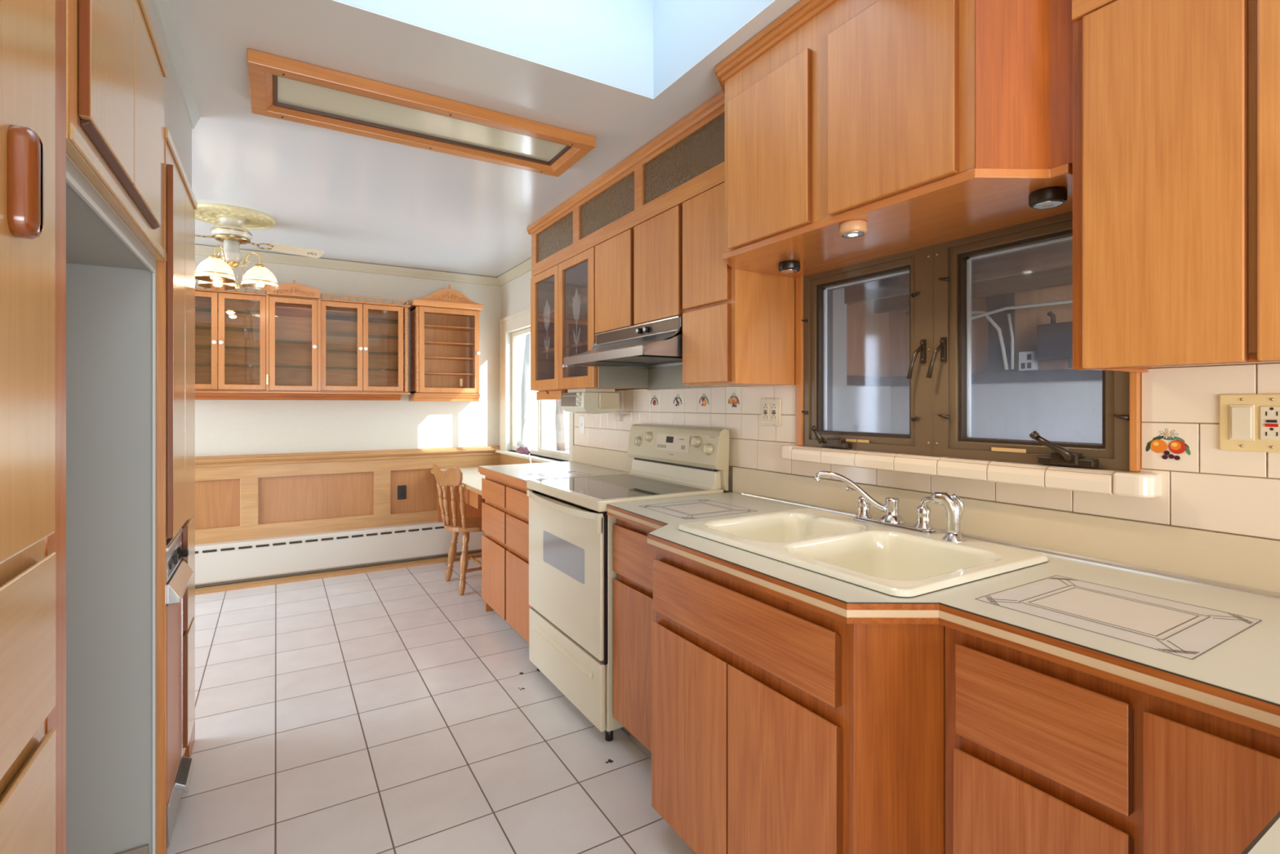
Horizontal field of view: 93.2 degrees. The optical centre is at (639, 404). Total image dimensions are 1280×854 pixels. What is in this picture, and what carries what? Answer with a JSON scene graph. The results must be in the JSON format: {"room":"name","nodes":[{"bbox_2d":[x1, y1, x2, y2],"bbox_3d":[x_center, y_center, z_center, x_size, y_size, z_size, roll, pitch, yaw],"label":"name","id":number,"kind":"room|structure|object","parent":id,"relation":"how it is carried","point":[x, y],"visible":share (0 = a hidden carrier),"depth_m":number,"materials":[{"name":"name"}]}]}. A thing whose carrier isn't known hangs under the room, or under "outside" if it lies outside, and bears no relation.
{"room":"kitchen","nodes":[
{"label":"kitchen","id":0,"kind":"room"},
{"bbox_2d":[66,155,155,270],"bbox_3d":[-1.391,-0.383,1.115,0.665,0.030,0.895,0,0,-31],"label":"ceiling","id":1,"kind":"structure","parent":0,"point":[90,241],"depth_m":1.33,"materials":[{"name":"paint"}]},
{"bbox_2d":[66,0,167,262],"bbox_3d":[-1.377,-0.674,1.133,0.688,0.548,0.916,0,0,-31],"label":"upper cabinet","id":2,"kind":"object","parent":1,"relation":"on","point":[117,68],"visible":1,"depth_m":1.16,"materials":[{"name":"brown wood"}]},
{"bbox_2d":[66,262,156,853],"bbox_3d":[-1.627,0.446,1.507,0.665,1.688,0.019,0,0,-31],"label":"wall","id":3,"kind":"structure","parent":0,"point":[109,309],"depth_m":1.62,"materials":[{"name":"paint"}]},
{"bbox_2d":[66,153,156,853],"bbox_3d":[-1.114,0.446,1.293,0.006,1.688,0.914,0,0,-31],"label":"trim","id":4,"kind":"structure","parent":3,"relation":"attached to","point":[76,187],"depth_m":1.66,"materials":[{"name":"white paint"}]},
{"bbox_2d":[114,843,148,853],"bbox_3d":[-1.625,1.248,1.490,0.650,0.085,0.012,0,0,-31],"label":"baseboard","id":5,"kind":"structure","parent":3,"relation":"attached to","point":[144,849],"depth_m":1.64,"materials":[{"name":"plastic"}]},
{"bbox_2d":[145,0,159,43],"bbox_3d":[-1.391,-1.030,1.123,0.670,0.160,0.919,0,0,-31],"label":"wall","id":6,"kind":"structure","parent":0,"point":[150,5],"depth_m":1.61,"materials":[{"name":"white paint"}]},
{"bbox_2d":[160,26,191,188],"bbox_3d":[-1.818,-0.945,1.835,0.670,0.330,0.741,0,0,-31],"label":"wall","id":7,"kind":"structure","parent":0,"point":[176,119],"depth_m":1.97,"materials":[{"name":"white paint"}]},
{"bbox_2d":[152,0,200,128],"bbox_3d":[-1.046,-1.085,1.226,0.028,0.050,2.580,0,0,-31],"label":"trim","id":8,"kind":"structure","parent":7,"relation":"attached to","point":[163,8],"depth_m":1.88,"materials":[{"name":"white"}]},
{"bbox_2d":[195,254,500,456],"bbox_3d":[-3.298,0.095,4.166,5.040,2.490,0.100,0,0,-31],"label":"wall","id":9,"kind":"structure","parent":0,"point":[222,427],"depth_m":4.77,"materials":[{"name":"white paint"}]},
{"bbox_2d":[195,280,410,400],"bbox_3d":[-2.509,-0.463,4.415,1.544,0.862,0.284,0,0,-31],"label":"curio cabinet","id":10,"kind":"object","parent":9,"relation":"attached to","point":[288,342],"visible":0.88,"depth_m":4.42,"materials":[{"name":"brown wood"}]},
{"bbox_2d":[195,306,259,315],"bbox_3d":[-2.924,-0.653,4.204,0.555,0.006,0.178,0,0,-31],"label":"glass shelf","id":11,"kind":"object","parent":10,"relation":"attached to","point":[198,310],"depth_m":4.23,"materials":[{"name":"grey"}]},
{"bbox_2d":[195,325,259,332],"bbox_3d":[-2.924,-0.528,4.204,0.555,0.006,0.178,0,0,-31],"label":"glass shelf","id":12,"kind":"object","parent":10,"relation":"attached to","point":[197,328],"depth_m":4.23,"materials":[{"name":"grey"}]},
{"bbox_2d":[195,344,259,350],"bbox_3d":[-2.924,-0.397,4.204,0.555,0.006,0.178,0,0,-31],"label":"glass shelf","id":13,"kind":"object","parent":10,"relation":"attached to","point":[197,347],"depth_m":4.24,"materials":[{"name":"grey"}]},
{"bbox_2d":[195,364,259,367],"bbox_3d":[-2.924,-0.270,4.204,0.555,0.006,0.178,0,0,-31],"label":"glass shelf","id":14,"kind":"object","parent":10,"relation":"attached to","point":[196,365],"depth_m":4.22,"materials":[{"name":"grey"}]},
{"bbox_2d":[268,339,311,344],"bbox_3d":[-2.541,-0.458,4.434,0.310,0.006,0.178,0,0,-31],"label":"glass shelf","id":15,"kind":"object","parent":10,"relation":"attached to","point":[277,341],"depth_m":4.44,"materials":[{"name":"grey"}]},
{"bbox_2d":[268,365,311,368],"bbox_3d":[-2.541,-0.273,4.434,0.310,0.006,0.178,0,0,-31],"label":"glass shelf","id":16,"kind":"object","parent":10,"relation":"attached to","point":[276,366],"depth_m":4.45,"materials":[{"name":"grey"}]},
{"bbox_2d":[325,315,404,324],"bbox_3d":[-2.143,-0.653,4.673,0.591,0.006,0.178,0,0,-31],"label":"glass shelf","id":17,"kind":"object","parent":10,"relation":"attached to","point":[330,319],"depth_m":4.68,"materials":[{"name":"grey"}]},
{"bbox_2d":[325,332,404,339],"bbox_3d":[-2.143,-0.528,4.673,0.591,0.006,0.178,0,0,-31],"label":"glass shelf","id":18,"kind":"object","parent":10,"relation":"attached to","point":[330,335],"depth_m":4.69,"materials":[{"name":"grey"}]},
{"bbox_2d":[325,350,404,355],"bbox_3d":[-2.143,-0.397,4.673,0.591,0.006,0.178,0,0,-31],"label":"glass shelf","id":19,"kind":"object","parent":10,"relation":"attached to","point":[328,353],"depth_m":4.70,"materials":[{"name":"grey"}]},
{"bbox_2d":[325,367,404,371],"bbox_3d":[-2.143,-0.270,4.673,0.591,0.006,0.178,0,0,-31],"label":"glass shelf","id":20,"kind":"object","parent":10,"relation":"attached to","point":[327,369],"depth_m":4.71,"materials":[{"name":"grey"}]},
{"bbox_2d":[195,468,437,529],"bbox_3d":[-3.115,0.860,4.211,4.400,0.860,0.012,0,0,-31],"label":"wall panels","id":21,"kind":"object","parent":9,"relation":"attached to","point":[304,497],"depth_m":4.58,"materials":[{"name":"wood"}]},
{"bbox_2d":[195,551,481,595],"bbox_3d":[-3.069,1.274,4.135,4.400,0.032,0.130,0,0,-31],"label":"baseboard","id":22,"kind":"structure","parent":9,"relation":"attached to","point":[289,579],"depth_m":4.50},
{"bbox_2d":[195,521,484,587],"bbox_3d":[-3.084,1.115,4.160,4.200,0.285,0.070,0,0,-31],"label":"baseboard heater","id":23,"kind":"object","parent":9,"relation":"attached to","point":[245,560],"visible":0.52,"depth_m":4.54,"materials":[{"name":"beige metal"}]},
{"bbox_2d":[195,454,499,544],"bbox_3d":[-3.107,0.709,4.197,4.400,0.562,0.020,0,0,-31],"label":"trim","id":24,"kind":"structure","parent":9,"relation":"attached to","point":[249,528],"depth_m":4.59,"materials":[{"name":"wood"}]},
{"bbox_2d":[195,244,499,286],"bbox_3d":[-3.105,-1.075,4.195,4.400,0.062,0.050,0,0,-31],"label":"trim","id":25,"kind":"structure","parent":9,"relation":"attached to","point":[200,250],"depth_m":4.71,"materials":[{"name":"beige"}]},
{"bbox_2d":[195,445,500,467],"bbox_3d":[-3.100,0.402,4.186,4.400,0.076,0.070,0,0,-31],"label":"trim","id":26,"kind":"structure","parent":9,"relation":"attached to","point":[352,455],"depth_m":4.64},
{"bbox_2d":[397,484,406,499],"bbox_3d":[-1.932,0.714,4.910,0.067,0.113,0.008,0,0,-31],"label":"outlet","id":27,"kind":"object","parent":9,"relation":"attached to","point":[402,490],"visible":1,"depth_m":4.91,"materials":[{"name":"black"}]},
{"bbox_2d":[408,283,483,401],"bbox_3d":[-1.599,-0.503,4.969,0.550,0.955,0.272,0,0,-31],"label":"curio cabinet","id":28,"kind":"object","parent":9,"relation":"attached to","point":[445,323],"visible":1,"depth_m":4.99,"materials":[{"name":"brown wood"}]},
{"bbox_2d":[417,340,474,346],"bbox_3d":[-1.608,-0.499,4.984,0.468,0.010,0.200,0,0,-31],"label":"shelf","id":29,"kind":"object","parent":28,"relation":"attached to","point":[427,343],"depth_m":5.02,"materials":[{"name":"brown wood"}]},
{"bbox_2d":[417,355,474,360],"bbox_3d":[-1.608,-0.379,4.984,0.468,0.010,0.200,0,0,-31],"label":"shelf","id":30,"kind":"object","parent":28,"relation":"attached to","point":[426,357],"depth_m":5.03,"materials":[{"name":"brown wood"}]},
{"bbox_2d":[424,324,474,331],"bbox_3d":[-1.608,-0.631,4.984,0.468,0.010,0.200,0,0,-31],"label":"shelf","id":31,"kind":"object","parent":28,"relation":"attached to","point":[428,327],"depth_m":5.00,"materials":[{"name":"brown wood"}]},
{"bbox_2d":[424,372,474,375],"bbox_3d":[-1.608,-0.250,4.984,0.468,0.010,0.200,0,0,-31],"label":"shelf","id":32,"kind":"object","parent":28,"relation":"attached to","point":[425,373],"depth_m":4.98,"materials":[{"name":"brown wood"}]},
{"bbox_2d":[166,557,695,853],"bbox_3d":[-1.278,1.320,0.748,4.980,0.060,8.000,0,0,-31],"label":"floor","id":33,"kind":"structure","parent":0,"point":[386,711],"depth_m":2.36,"materials":[{"name":"tile"}]},
{"bbox_2d":[0,0,66,853],"bbox_3d":[-0.892,0.091,0.349,0.710,2.398,0.917,0,0,-31],"label":"pantry cabinet","id":34,"kind":"object","parent":33,"relation":"on","point":[33,33],"visible":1,"depth_m":0.73,"materials":[{"name":"brown wood"}]},
{"bbox_2d":[156,127,197,853],"bbox_3d":[-1.804,0.256,1.844,0.688,2.068,0.740,0,0,-31],"label":"tall cabinet","id":35,"kind":"object","parent":33,"relation":"on","point":[175,277],"visible":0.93,"depth_m":1.75,"materials":[{"name":"brown"}]},
{"bbox_2d":[166,528,194,848],"bbox_3d":[-1.689,0.842,1.707,0.665,0.873,0.334,0,0,-31],"label":"trash compactor","id":36,"kind":"object","parent":33,"relation":"on","point":[180,767],"visible":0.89,"depth_m":1.83,"materials":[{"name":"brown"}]},
{"bbox_2d":[168,554,178,569],"bbox_3d":[-1.398,0.472,1.814,0.010,0.025,0.110,0,0,-31],"label":"switch","id":37,"kind":"object","parent":36,"relation":"attached to","point":[174,558],"depth_m":1.83,"materials":[{"name":"black plastic"}]},
{"bbox_2d":[432,463,484,595],"bbox_3d":[-1.191,0.853,4.330,0.473,0.880,0.510,0,0,43],"label":"chair","id":38,"kind":"object","parent":33,"relation":"on","point":[452,477],"visible":0.62,"depth_m":4.14,"materials":[{"name":"brown wood"}]},
{"bbox_2d":[430,466,493,611],"bbox_3d":[-1.105,0.914,4.533,0.589,0.752,1.464,0,0,-31],"label":"desk","id":39,"kind":"object","parent":33,"relation":"on","point":[472,477],"visible":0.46,"depth_m":4.63,"materials":[{"name":"beige laminate"}]},
{"bbox_2d":[515,445,531,463],"bbox_3d":[-0.773,0.416,4.219,0.104,0.244,0.273,0,0,-37],"label":"desk lamp","id":40,"kind":"object","parent":39,"relation":"on","point":[522,449],"visible":0.7,"depth_m":4.25,"materials":[{"name":"pink"}]},
{"bbox_2d":[481,475,531,644],"bbox_3d":[-0.490,0.850,3.515,0.602,0.878,0.906,0,0,-31],"label":"base cabinet","id":41,"kind":"object","parent":33,"relation":"on","point":[505,508],"visible":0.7,"depth_m":3.35,"materials":[{"name":"red wood"}]},
{"bbox_2d":[478,444,634,489],"bbox_3d":[-0.303,0.346,3.165,0.634,0.156,1.618,0,0,-31],"label":"countertop","id":42,"kind":"structure","parent":41,"relation":"on","point":[586,460],"depth_m":3.48,"materials":[{"name":"laminate"}]},
{"bbox_2d":[526,423,729,741],"bbox_3d":[-0.094,0.697,2.762,0.666,1.186,0.770,0,0,-31],"label":"electric range","id":43,"kind":"object","parent":33,"relation":"on","point":[571,575],"visible":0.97,"depth_m":2.60,"materials":[{"name":"beige"}]},
{"bbox_2d":[613,518,656,759],"bbox_3d":[0.260,0.852,2.267,0.602,0.874,0.418,0,0,-31],"label":"base cabinet","id":44,"kind":"object","parent":33,"relation":"on","point":[633,613],"visible":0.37,"depth_m":2.16,"materials":[{"name":"brown wood"}]},
{"bbox_2d":[651,551,945,853],"bbox_3d":[0.538,0.852,1.665,0.742,0.874,0.896,0,0,-31],"label":"base cabinet","id":45,"kind":"object","parent":33,"relation":"on","point":[780,726],"visible":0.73,"depth_m":1.32,"materials":[{"name":"brown wood"}]},
{"bbox_2d":[606,466,1279,853],"bbox_3d":[0.593,0.342,1.273,1.048,0.148,2.470,0,0,-31],"label":"countertop","id":46,"kind":"structure","parent":45,"relation":"on","point":[1188,617],"depth_m":1.20,"materials":[{"name":"laminate"}]},
{"bbox_2d":[678,507,1048,597],"bbox_3d":[0.549,0.454,1.646,0.574,0.186,0.785,0,0,-31],"label":"double sink","id":47,"kind":"object","parent":46,"relation":"in","point":[890,561],"visible":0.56,"depth_m":1.63,"materials":[{"name":"beige ceramic"}]},
{"bbox_2d":[813,471,943,533],"bbox_3d":[0.729,0.285,1.829,0.375,0.155,0.136,0,0,38],"label":"kitchen faucet","id":48,"kind":"object","parent":47,"relation":"on","point":[891,518],"visible":0.99,"depth_m":1.80,"materials":[{"name":"silver metal"}]},
{"bbox_2d":[930,491,964,542],"bbox_3d":[0.828,0.298,1.621,0.058,0.128,0.081,0,0,-31],"label":"sprayer","id":49,"kind":"object","parent":47,"relation":"on","point":[953,504],"visible":1,"depth_m":1.60,"materials":[{"name":"silver metal"}]},
{"bbox_2d":[945,626,1279,853],"bbox_3d":[1.089,0.852,0.888,0.602,0.874,1.000,0,0,-31],"label":"base cabinet","id":50,"kind":"object","parent":33,"relation":"on","point":[1042,756],"visible":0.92,"depth_m":0.96,"materials":[{"name":"brown wood"}]},
{"bbox_2d":[169,0,800,277],"bbox_3d":[-1.253,-1.112,0.764,5.040,0.004,8.000,0,0,-31],"label":"ceiling","id":51,"kind":"structure","parent":0,"point":[347,197],"depth_m":2.52,"materials":[{"name":"paint"}]},
{"bbox_2d":[195,203,275,229],"bbox_3d":[-2.403,-1.097,3.561,0.444,0.024,0.444,0,0,-31],"label":"ceiling medallion","id":52,"kind":"object","parent":51,"relation":"attached to","point":[210,213],"visible":0.8,"depth_m":3.51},
{"bbox_2d":[195,216,324,289],"bbox_3d":[-2.404,-0.878,3.559,0.976,0.420,0.434,0,0,-31],"label":"ceiling fan","id":53,"kind":"object","parent":52,"relation":"hanging from","point":[215,272],"visible":0.92,"depth_m":3.54,"materials":[{"name":"beige"}]},
{"bbox_2d":[247,48,595,177],"bbox_3d":[-0.803,-1.086,2.361,1.213,0.048,0.390,0,0,-31],"label":"ceiling light fixture","id":54,"kind":"object","parent":51,"relation":"attached to","point":[280,87],"visible":1,"depth_m":2.28,"materials":[{"name":"brown wood"}]},
{"bbox_2d":[277,75,566,161],"bbox_3d":[-0.803,-1.096,2.361,1.057,0.004,0.234,0,0,-31],"label":"diffuser","id":55,"kind":"object","parent":54,"relation":"attached to","point":[293,95],"depth_m":2.34,"materials":[{"name":"beige"}]},
{"bbox_2d":[337,0,773,97],"bbox_3d":[-0.280,-1.422,1.547,1.335,0.616,0.880,0,0,-31],"label":"skylight","id":56,"kind":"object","parent":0,"point":[640,46],"depth_m":2.01,"materials":[{"name":"glass"}]},
{"bbox_2d":[714,0,1073,278],"bbox_3d":[0.669,-0.793,1.725,0.460,0.634,1.068,0,0,-31],"label":"upper cabinet","id":57,"kind":"object","parent":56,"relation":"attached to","point":[925,123],"visible":0.89,"depth_m":1.47,"materials":[{"name":"brown wood"}]},
{"bbox_2d":[777,260,799,273],"bbox_3d":[0.501,-0.460,2.033,0.072,0.031,0.072,0,0,-31],"label":"puck light","id":58,"kind":"object","parent":57,"relation":"attached to","point":[787,266],"visible":1,"depth_m":2.01,"materials":[{"name":"black"}]},
{"bbox_2d":[838,219,867,238],"bbox_3d":[0.560,-0.460,1.591,0.072,0.031,0.072,0,0,-31],"label":"puck light","id":59,"kind":"object","parent":57,"relation":"attached to","point":[853,228],"visible":1,"depth_m":1.57,"materials":[{"name":"brown"}]},
{"bbox_2d":[1028,186,1067,209],"bbox_3d":[0.913,-0.460,1.354,0.072,0.031,0.072,0,0,-31],"label":"puck light","id":60,"kind":"object","parent":57,"relation":"attached to","point":[1047,197],"visible":1,"depth_m":1.33,"materials":[{"name":"black"}]},
{"bbox_2d":[500,270,1279,540],"bbox_3d":[0.827,0.095,2.014,0.106,2.490,8.000,0,0,-31],"label":"wall","id":61,"kind":"structure","parent":0,"point":[515,295],"depth_m":4.83,"materials":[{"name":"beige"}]},
{"bbox_2d":[497,257,531,286],"bbox_3d":[-0.842,-1.075,4.651,0.050,0.062,1.600,0,0,-31],"label":"trim","id":62,"kind":"structure","parent":61,"relation":"attached to","point":[525,267],"depth_m":4.93,"materials":[{"name":"beige"}]},
{"bbox_2d":[499,453,542,465],"bbox_3d":[-0.831,0.859,4.666,0.016,0.862,1.525,0,0,-31],"label":"trim","id":63,"kind":"structure","parent":61,"relation":"attached to","point":[504,459],"depth_m":5.04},
{"bbox_2d":[495,307,574,462],"bbox_3d":[-0.816,-0.163,4.667,0.140,1.165,1.560,0,0,-31],"label":"window","id":64,"kind":"structure","parent":61,"relation":"in","point":[522,319],"depth_m":5.18,"materials":[{"name":"beige"}]},
{"bbox_2d":[530,246,648,399],"bbox_3d":[-0.328,-0.414,3.502,0.338,0.773,0.893,0,0,-31],"label":"upper cabinet","id":65,"kind":"object","parent":61,"relation":"attached to","point":[562,295],"depth_m":3.66,"materials":[{"name":"brown wood"}]},
{"bbox_2d":[538,297,587,319],"bbox_3d":[-0.304,-0.559,3.516,0.262,0.018,0.852,0,0,-31],"label":"shelf","id":66,"kind":"object","parent":65,"relation":"attached to","point":[578,310],"depth_m":3.64,"materials":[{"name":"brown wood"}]},
{"bbox_2d":[538,341,587,355],"bbox_3d":[-0.304,-0.329,3.516,0.262,0.018,0.852,0,0,-31],"label":"shelf","id":67,"kind":"object","parent":65,"relation":"attached to","point":[582,347],"depth_m":3.60,"materials":[{"name":"brown wood"}]},
{"bbox_2d":[560,388,622,421],"bbox_3d":[-0.253,0.005,3.396,0.313,0.180,0.298,0,0,-31],"label":"toaster oven","id":68,"kind":"object","parent":65,"relation":"attached to","point":[588,401],"visible":1,"depth_m":3.27,"materials":[{"name":"beige"}]},
{"bbox_2d":[572,444,634,471],"bbox_3d":[-0.031,0.322,3.317,0.012,0.108,1.597,0,0,-31],"label":"backsplash","id":69,"kind":"structure","parent":61,"relation":"attached to","point":[610,459],"depth_m":3.62,"materials":[{"name":"tile"}]},
{"bbox_2d":[526,90,724,277],"bbox_3d":[-0.063,-0.955,3.061,0.350,0.306,1.988,0,0,-31],"label":"upper cabinet","id":70,"kind":"object","parent":61,"relation":"attached to","point":[686,161],"visible":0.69,"depth_m":2.66,"materials":[{"name":"brown wood"}]},
{"bbox_2d":[595,204,684,333],"bbox_3d":[0.103,-0.575,2.800,0.322,0.450,0.752,0,0,-31],"label":"upper cabinet","id":71,"kind":"object","parent":61,"relation":"attached to","point":[638,270],"visible":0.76,"depth_m":2.65,"materials":[{"name":"brown wood"}]},
{"bbox_2d":[563,315,682,368],"bbox_3d":[0.030,-0.270,2.753,0.496,0.160,0.747,0,0,-31],"label":"range hood","id":72,"kind":"object","parent":71,"relation":"attached to","point":[644,345],"visible":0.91,"depth_m":2.58,"materials":[{"name":"silver metal"}]},
{"bbox_2d":[598,365,722,391],"bbox_3d":[0.014,-0.132,2.967,0.298,0.112,1.128,0,0,-31],"label":"guard","id":73,"kind":"object","parent":61,"relation":"attached to","point":[670,377],"visible":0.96,"depth_m":3.10,"materials":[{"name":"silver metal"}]},
{"bbox_2d":[682,182,795,386],"bbox_3d":[0.378,-0.437,2.342,0.322,0.726,0.312,0,0,-31],"label":"upper cabinet","id":74,"kind":"object","parent":61,"relation":"attached to","point":[739,326],"visible":0.8,"depth_m":2.23,"materials":[{"name":"brown wood"}]},
{"bbox_2d":[795,276,803,445],"bbox_3d":[0.604,-0.171,2.268,0.028,0.648,0.030,0,0,-31],"label":"trim","id":75,"kind":"structure","parent":61,"relation":"attached to","point":[799,281],"depth_m":2.25,"materials":[{"name":"brown wood"}]},
{"bbox_2d":[573,363,1279,539],"bbox_3d":[0.565,0.092,2.345,0.006,0.347,3.875,0,0,-31],"label":"wall tiles","id":76,"kind":"structure","parent":61,"relation":"attached to","point":[1235,504],"depth_m":1.37,"materials":[{"name":"tile"}]},
{"bbox_2d":[579,415,584,433],"bbox_3d":[-0.379,0.129,3.891,0.017,0.116,0.066,0,0,-31],"label":"light switch","id":77,"kind":"object","parent":76,"relation":"attached to","point":[581,417],"visible":1,"depth_m":3.88,"materials":[{"name":"white plastic"}]},
{"bbox_2d":[728,392,739,407],"bbox_3d":[0.403,-0.020,2.605,0.002,0.064,0.074,0,0,-31],"label":"decal","id":78,"kind":"object","parent":76,"relation":"attached to","point":[731,401],"depth_m":2.60,"materials":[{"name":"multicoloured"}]},
{"bbox_2d":[760,398,781,426],"bbox_3d":[0.518,0.030,2.405,0.011,0.110,0.110,0,0,-31],"label":"double outlet","id":79,"kind":"object","parent":76,"relation":"attached to","point":[771,408],"visible":1,"depth_m":2.40,"materials":[{"name":"beige"}]},
{"bbox_2d":[762,404,768,420],"bbox_3d":[0.504,0.030,2.425,0.003,0.066,0.033,0,0,-31],"label":"socket","id":80,"kind":"object","parent":79,"relation":"attached to","point":[765,406],"depth_m":2.42,"materials":[{"name":"white"}]},
{"bbox_2d":[770,404,777,420],"bbox_3d":[0.528,0.030,2.384,0.003,0.066,0.033,0,0,-31],"label":"socket","id":81,"kind":"object","parent":79,"relation":"attached to","point":[773,406],"depth_m":2.38,"materials":[{"name":"white"}]},
{"bbox_2d":[1146,428,1191,460],"bbox_3d":[1.166,0.087,1.337,0.002,0.068,0.078,0,0,-31],"label":"decal","id":82,"kind":"object","parent":76,"relation":"attached to","point":[1157,445],"depth_m":1.33,"materials":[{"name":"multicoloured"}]},
{"bbox_2d":[1219,393,1279,453],"bbox_3d":[1.236,0.037,1.211,0.012,0.116,0.116,0,0,-31],"label":"outlet","id":83,"kind":"object","parent":76,"relation":"attached to","point":[1247,422],"visible":1,"depth_m":1.22,"materials":[{"name":"beige"}]},
{"bbox_2d":[1229,404,1254,440],"bbox_3d":[1.222,0.037,1.229,0.007,0.072,0.037,0,0,-31],"label":"rocker switch","id":84,"kind":"object","parent":83,"relation":"attached to","point":[1242,417],"depth_m":1.23,"materials":[{"name":"beige"}]},
{"bbox_2d":[1260,406,1279,439],"bbox_3d":[1.245,0.037,1.192,0.003,0.066,0.033,0,0,-31],"label":"socket","id":85,"kind":"object","parent":83,"relation":"attached to","point":[1269,415],"depth_m":1.19,"materials":[{"name":"white"}]},
{"bbox_2d":[791,447,1113,492],"bbox_3d":[0.847,0.180,1.828,0.064,0.041,1.060,0,0,-31],"label":"trim","id":86,"kind":"structure","parent":61,"relation":"attached to","point":[988,464],"depth_m":1.62,"materials":[{"name":"beige tile"}]},
{"bbox_2d":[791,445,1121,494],"bbox_3d":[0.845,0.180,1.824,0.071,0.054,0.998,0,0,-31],"label":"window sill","id":87,"kind":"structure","parent":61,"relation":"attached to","point":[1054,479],"depth_m":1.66,"materials":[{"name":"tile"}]},
{"bbox_2d":[801,211,1129,471],"bbox_3d":[0.865,-0.166,1.820,0.131,0.638,1.007,0,0,-31],"label":"window","id":88,"kind":"structure","parent":61,"relation":"in","point":[939,375],"depth_m":1.77,"materials":[{"name":"wood"}]},
{"bbox_2d":[780,444,1161,497],"bbox_3d":[0.846,0.180,1.825,0.070,0.053,1.144,0,0,-31],"label":"trim","id":89,"kind":"structure","parent":61,"relation":"attached to","point":[1126,483],"depth_m":1.34,"materials":[{"name":"tile"}]},
{"bbox_2d":[732,466,1279,592],"bbox_3d":[1.038,0.322,1.539,0.012,0.108,2.468,0,0,-31],"label":"backsplash","id":90,"kind":"structure","parent":61,"relation":"attached to","point":[1235,559],"depth_m":1.47,"materials":[{"name":"tile"}]},
{"bbox_2d":[1129,372,1141,471],"bbox_3d":[1.135,-0.171,1.385,0.028,0.648,0.016,0,0,-31],"label":"trim","id":91,"kind":"structure","parent":61,"relation":"attached to","point":[1135,378],"depth_m":1.38,"materials":[{"name":"brown wood"}]},
{"bbox_2d":[1071,0,1279,373],"bbox_3d":[1.209,-0.589,0.960,0.322,1.038,0.800,0,0,-31],"label":"upper cabinet","id":92,"kind":"object","parent":61,"relation":"attached to","point":[1176,103],"visible":1,"depth_m":1.08,"materials":[{"name":"brown wood"}]},
{"bbox_2d":[846,284,1072,377],"bbox_3d":[2.134,0.190,1.691,1.720,2.200,4.700,0,0,-31],"label":"wall","id":93,"kind":"structure","parent":0,"point":[877,344],"depth_m":3.83,"materials":[{"name":"brown wood"}]},
{"bbox_2d":[826,287,846,431],"bbox_3d":[1.158,0.290,3.625,0.120,2.000,0.100,0,0,-31],"label":"trim","id":94,"kind":"structure","parent":93,"relation":"attached to","point":[836,305],"depth_m":3.58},
{"bbox_2d":[826,239,1072,291],"bbox_3d":[1.967,-0.655,1.532,0.050,0.110,4.600,0,0,-31],"label":"trim","id":95,"kind":"structure","parent":93,"relation":"attached to","point":[1068,240],"depth_m":2.46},
{"bbox_2d":[844,240,1072,305],"bbox_3d":[2.352,-0.655,1.764,0.050,0.110,4.600,0,0,-31],"label":"trim","id":96,"kind":"structure","parent":93,"relation":"attached to","point":[1060,255],"depth_m":2.84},
{"bbox_2d":[874,265,1072,313],"bbox_3d":[2.738,-0.655,1.996,0.050,0.110,4.600,0,0,-31],"label":"trim","id":97,"kind":"structure","parent":93,"relation":"attached to","point":[1063,276],"depth_m":3.23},
{"bbox_2d":[905,299,1072,369],"bbox_3d":[2.156,-0.384,2.989,0.063,0.392,1.902,0,0,-32],"label":"cable","id":98,"kind":"object","parent":93,"relation":"attached to","point":[980,313],"visible":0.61,"depth_m":3.27,"materials":[{"name":"beige plastic"}]},
{"bbox_2d":[988,293,1014,372],"bbox_3d":[2.146,-0.445,3.146,0.080,0.530,0.620,0,0,-31],"label":"trim","id":99,"kind":"structure","parent":93,"relation":"attached to","point":[996,364],"depth_m":3.34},
{"bbox_2d":[1018,351,1037,370],"bbox_3d":[2.059,-0.231,3.210,0.042,0.099,0.080,0,0,-31],"label":"outlet box","id":100,"kind":"object","parent":93,"relation":"attached to","point":[1028,361],"visible":0.93,"depth_m":3.19,"materials":[{"name":"grey"}]},
{"bbox_2d":[1036,311,1072,368],"bbox_3d":[2.126,-0.330,3.063,0.080,0.296,0.180,0,0,-31],"label":"junction box","id":101,"kind":"object","parent":93,"relation":"attached to","point":[1054,340],"visible":0.7,"depth_m":3.05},
{"bbox_2d":[846,379,1102,443],"bbox_3d":[2.134,0.585,1.633,1.660,1.410,4.600,0,0,-31],"label":"wall","id":102,"kind":"structure","parent":0,"point":[1071,411],"depth_m":3.31,"materials":[{"name":"paint"}]},
{"bbox_2d":[846,368,1102,386],"bbox_3d":[2.134,-0.150,1.633,1.660,0.060,4.600,0,0,-31],"label":"trim","id":103,"kind":"structure","parent":102,"relation":"on","point":[1060,375],"depth_m":3.31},
{"label":"outside","id":104,"kind":"structure","parent":0,"visible":0},
{"bbox_3d":[2.331,1.640,6.652,7.150,0.100,15.000,0,0,-31],"label":"ground","id":105,"kind":"structure","parent":104,"visible":0},
{"bbox_2d":[519,333,568,453],"bbox_3d":[-0.281,0.140,8.229,4.200,2.900,0.055,0,0,-31],"label":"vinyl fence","id":106,"kind":"object","parent":105,"relation":"on","point":[528,403],"visible":0.02,"depth_m":7.58,"materials":[{"name":"white"}]},
{"bbox_2d":[555,400,565,452],"bbox_3d":[-0.906,0.117,7.207,0.180,3.056,0.480,0,0,4],"label":"bare tree","id":107,"kind":"object","parent":105,"relation":"on","point":[559,416],"visible":0.28,"depth_m":7.11,"materials":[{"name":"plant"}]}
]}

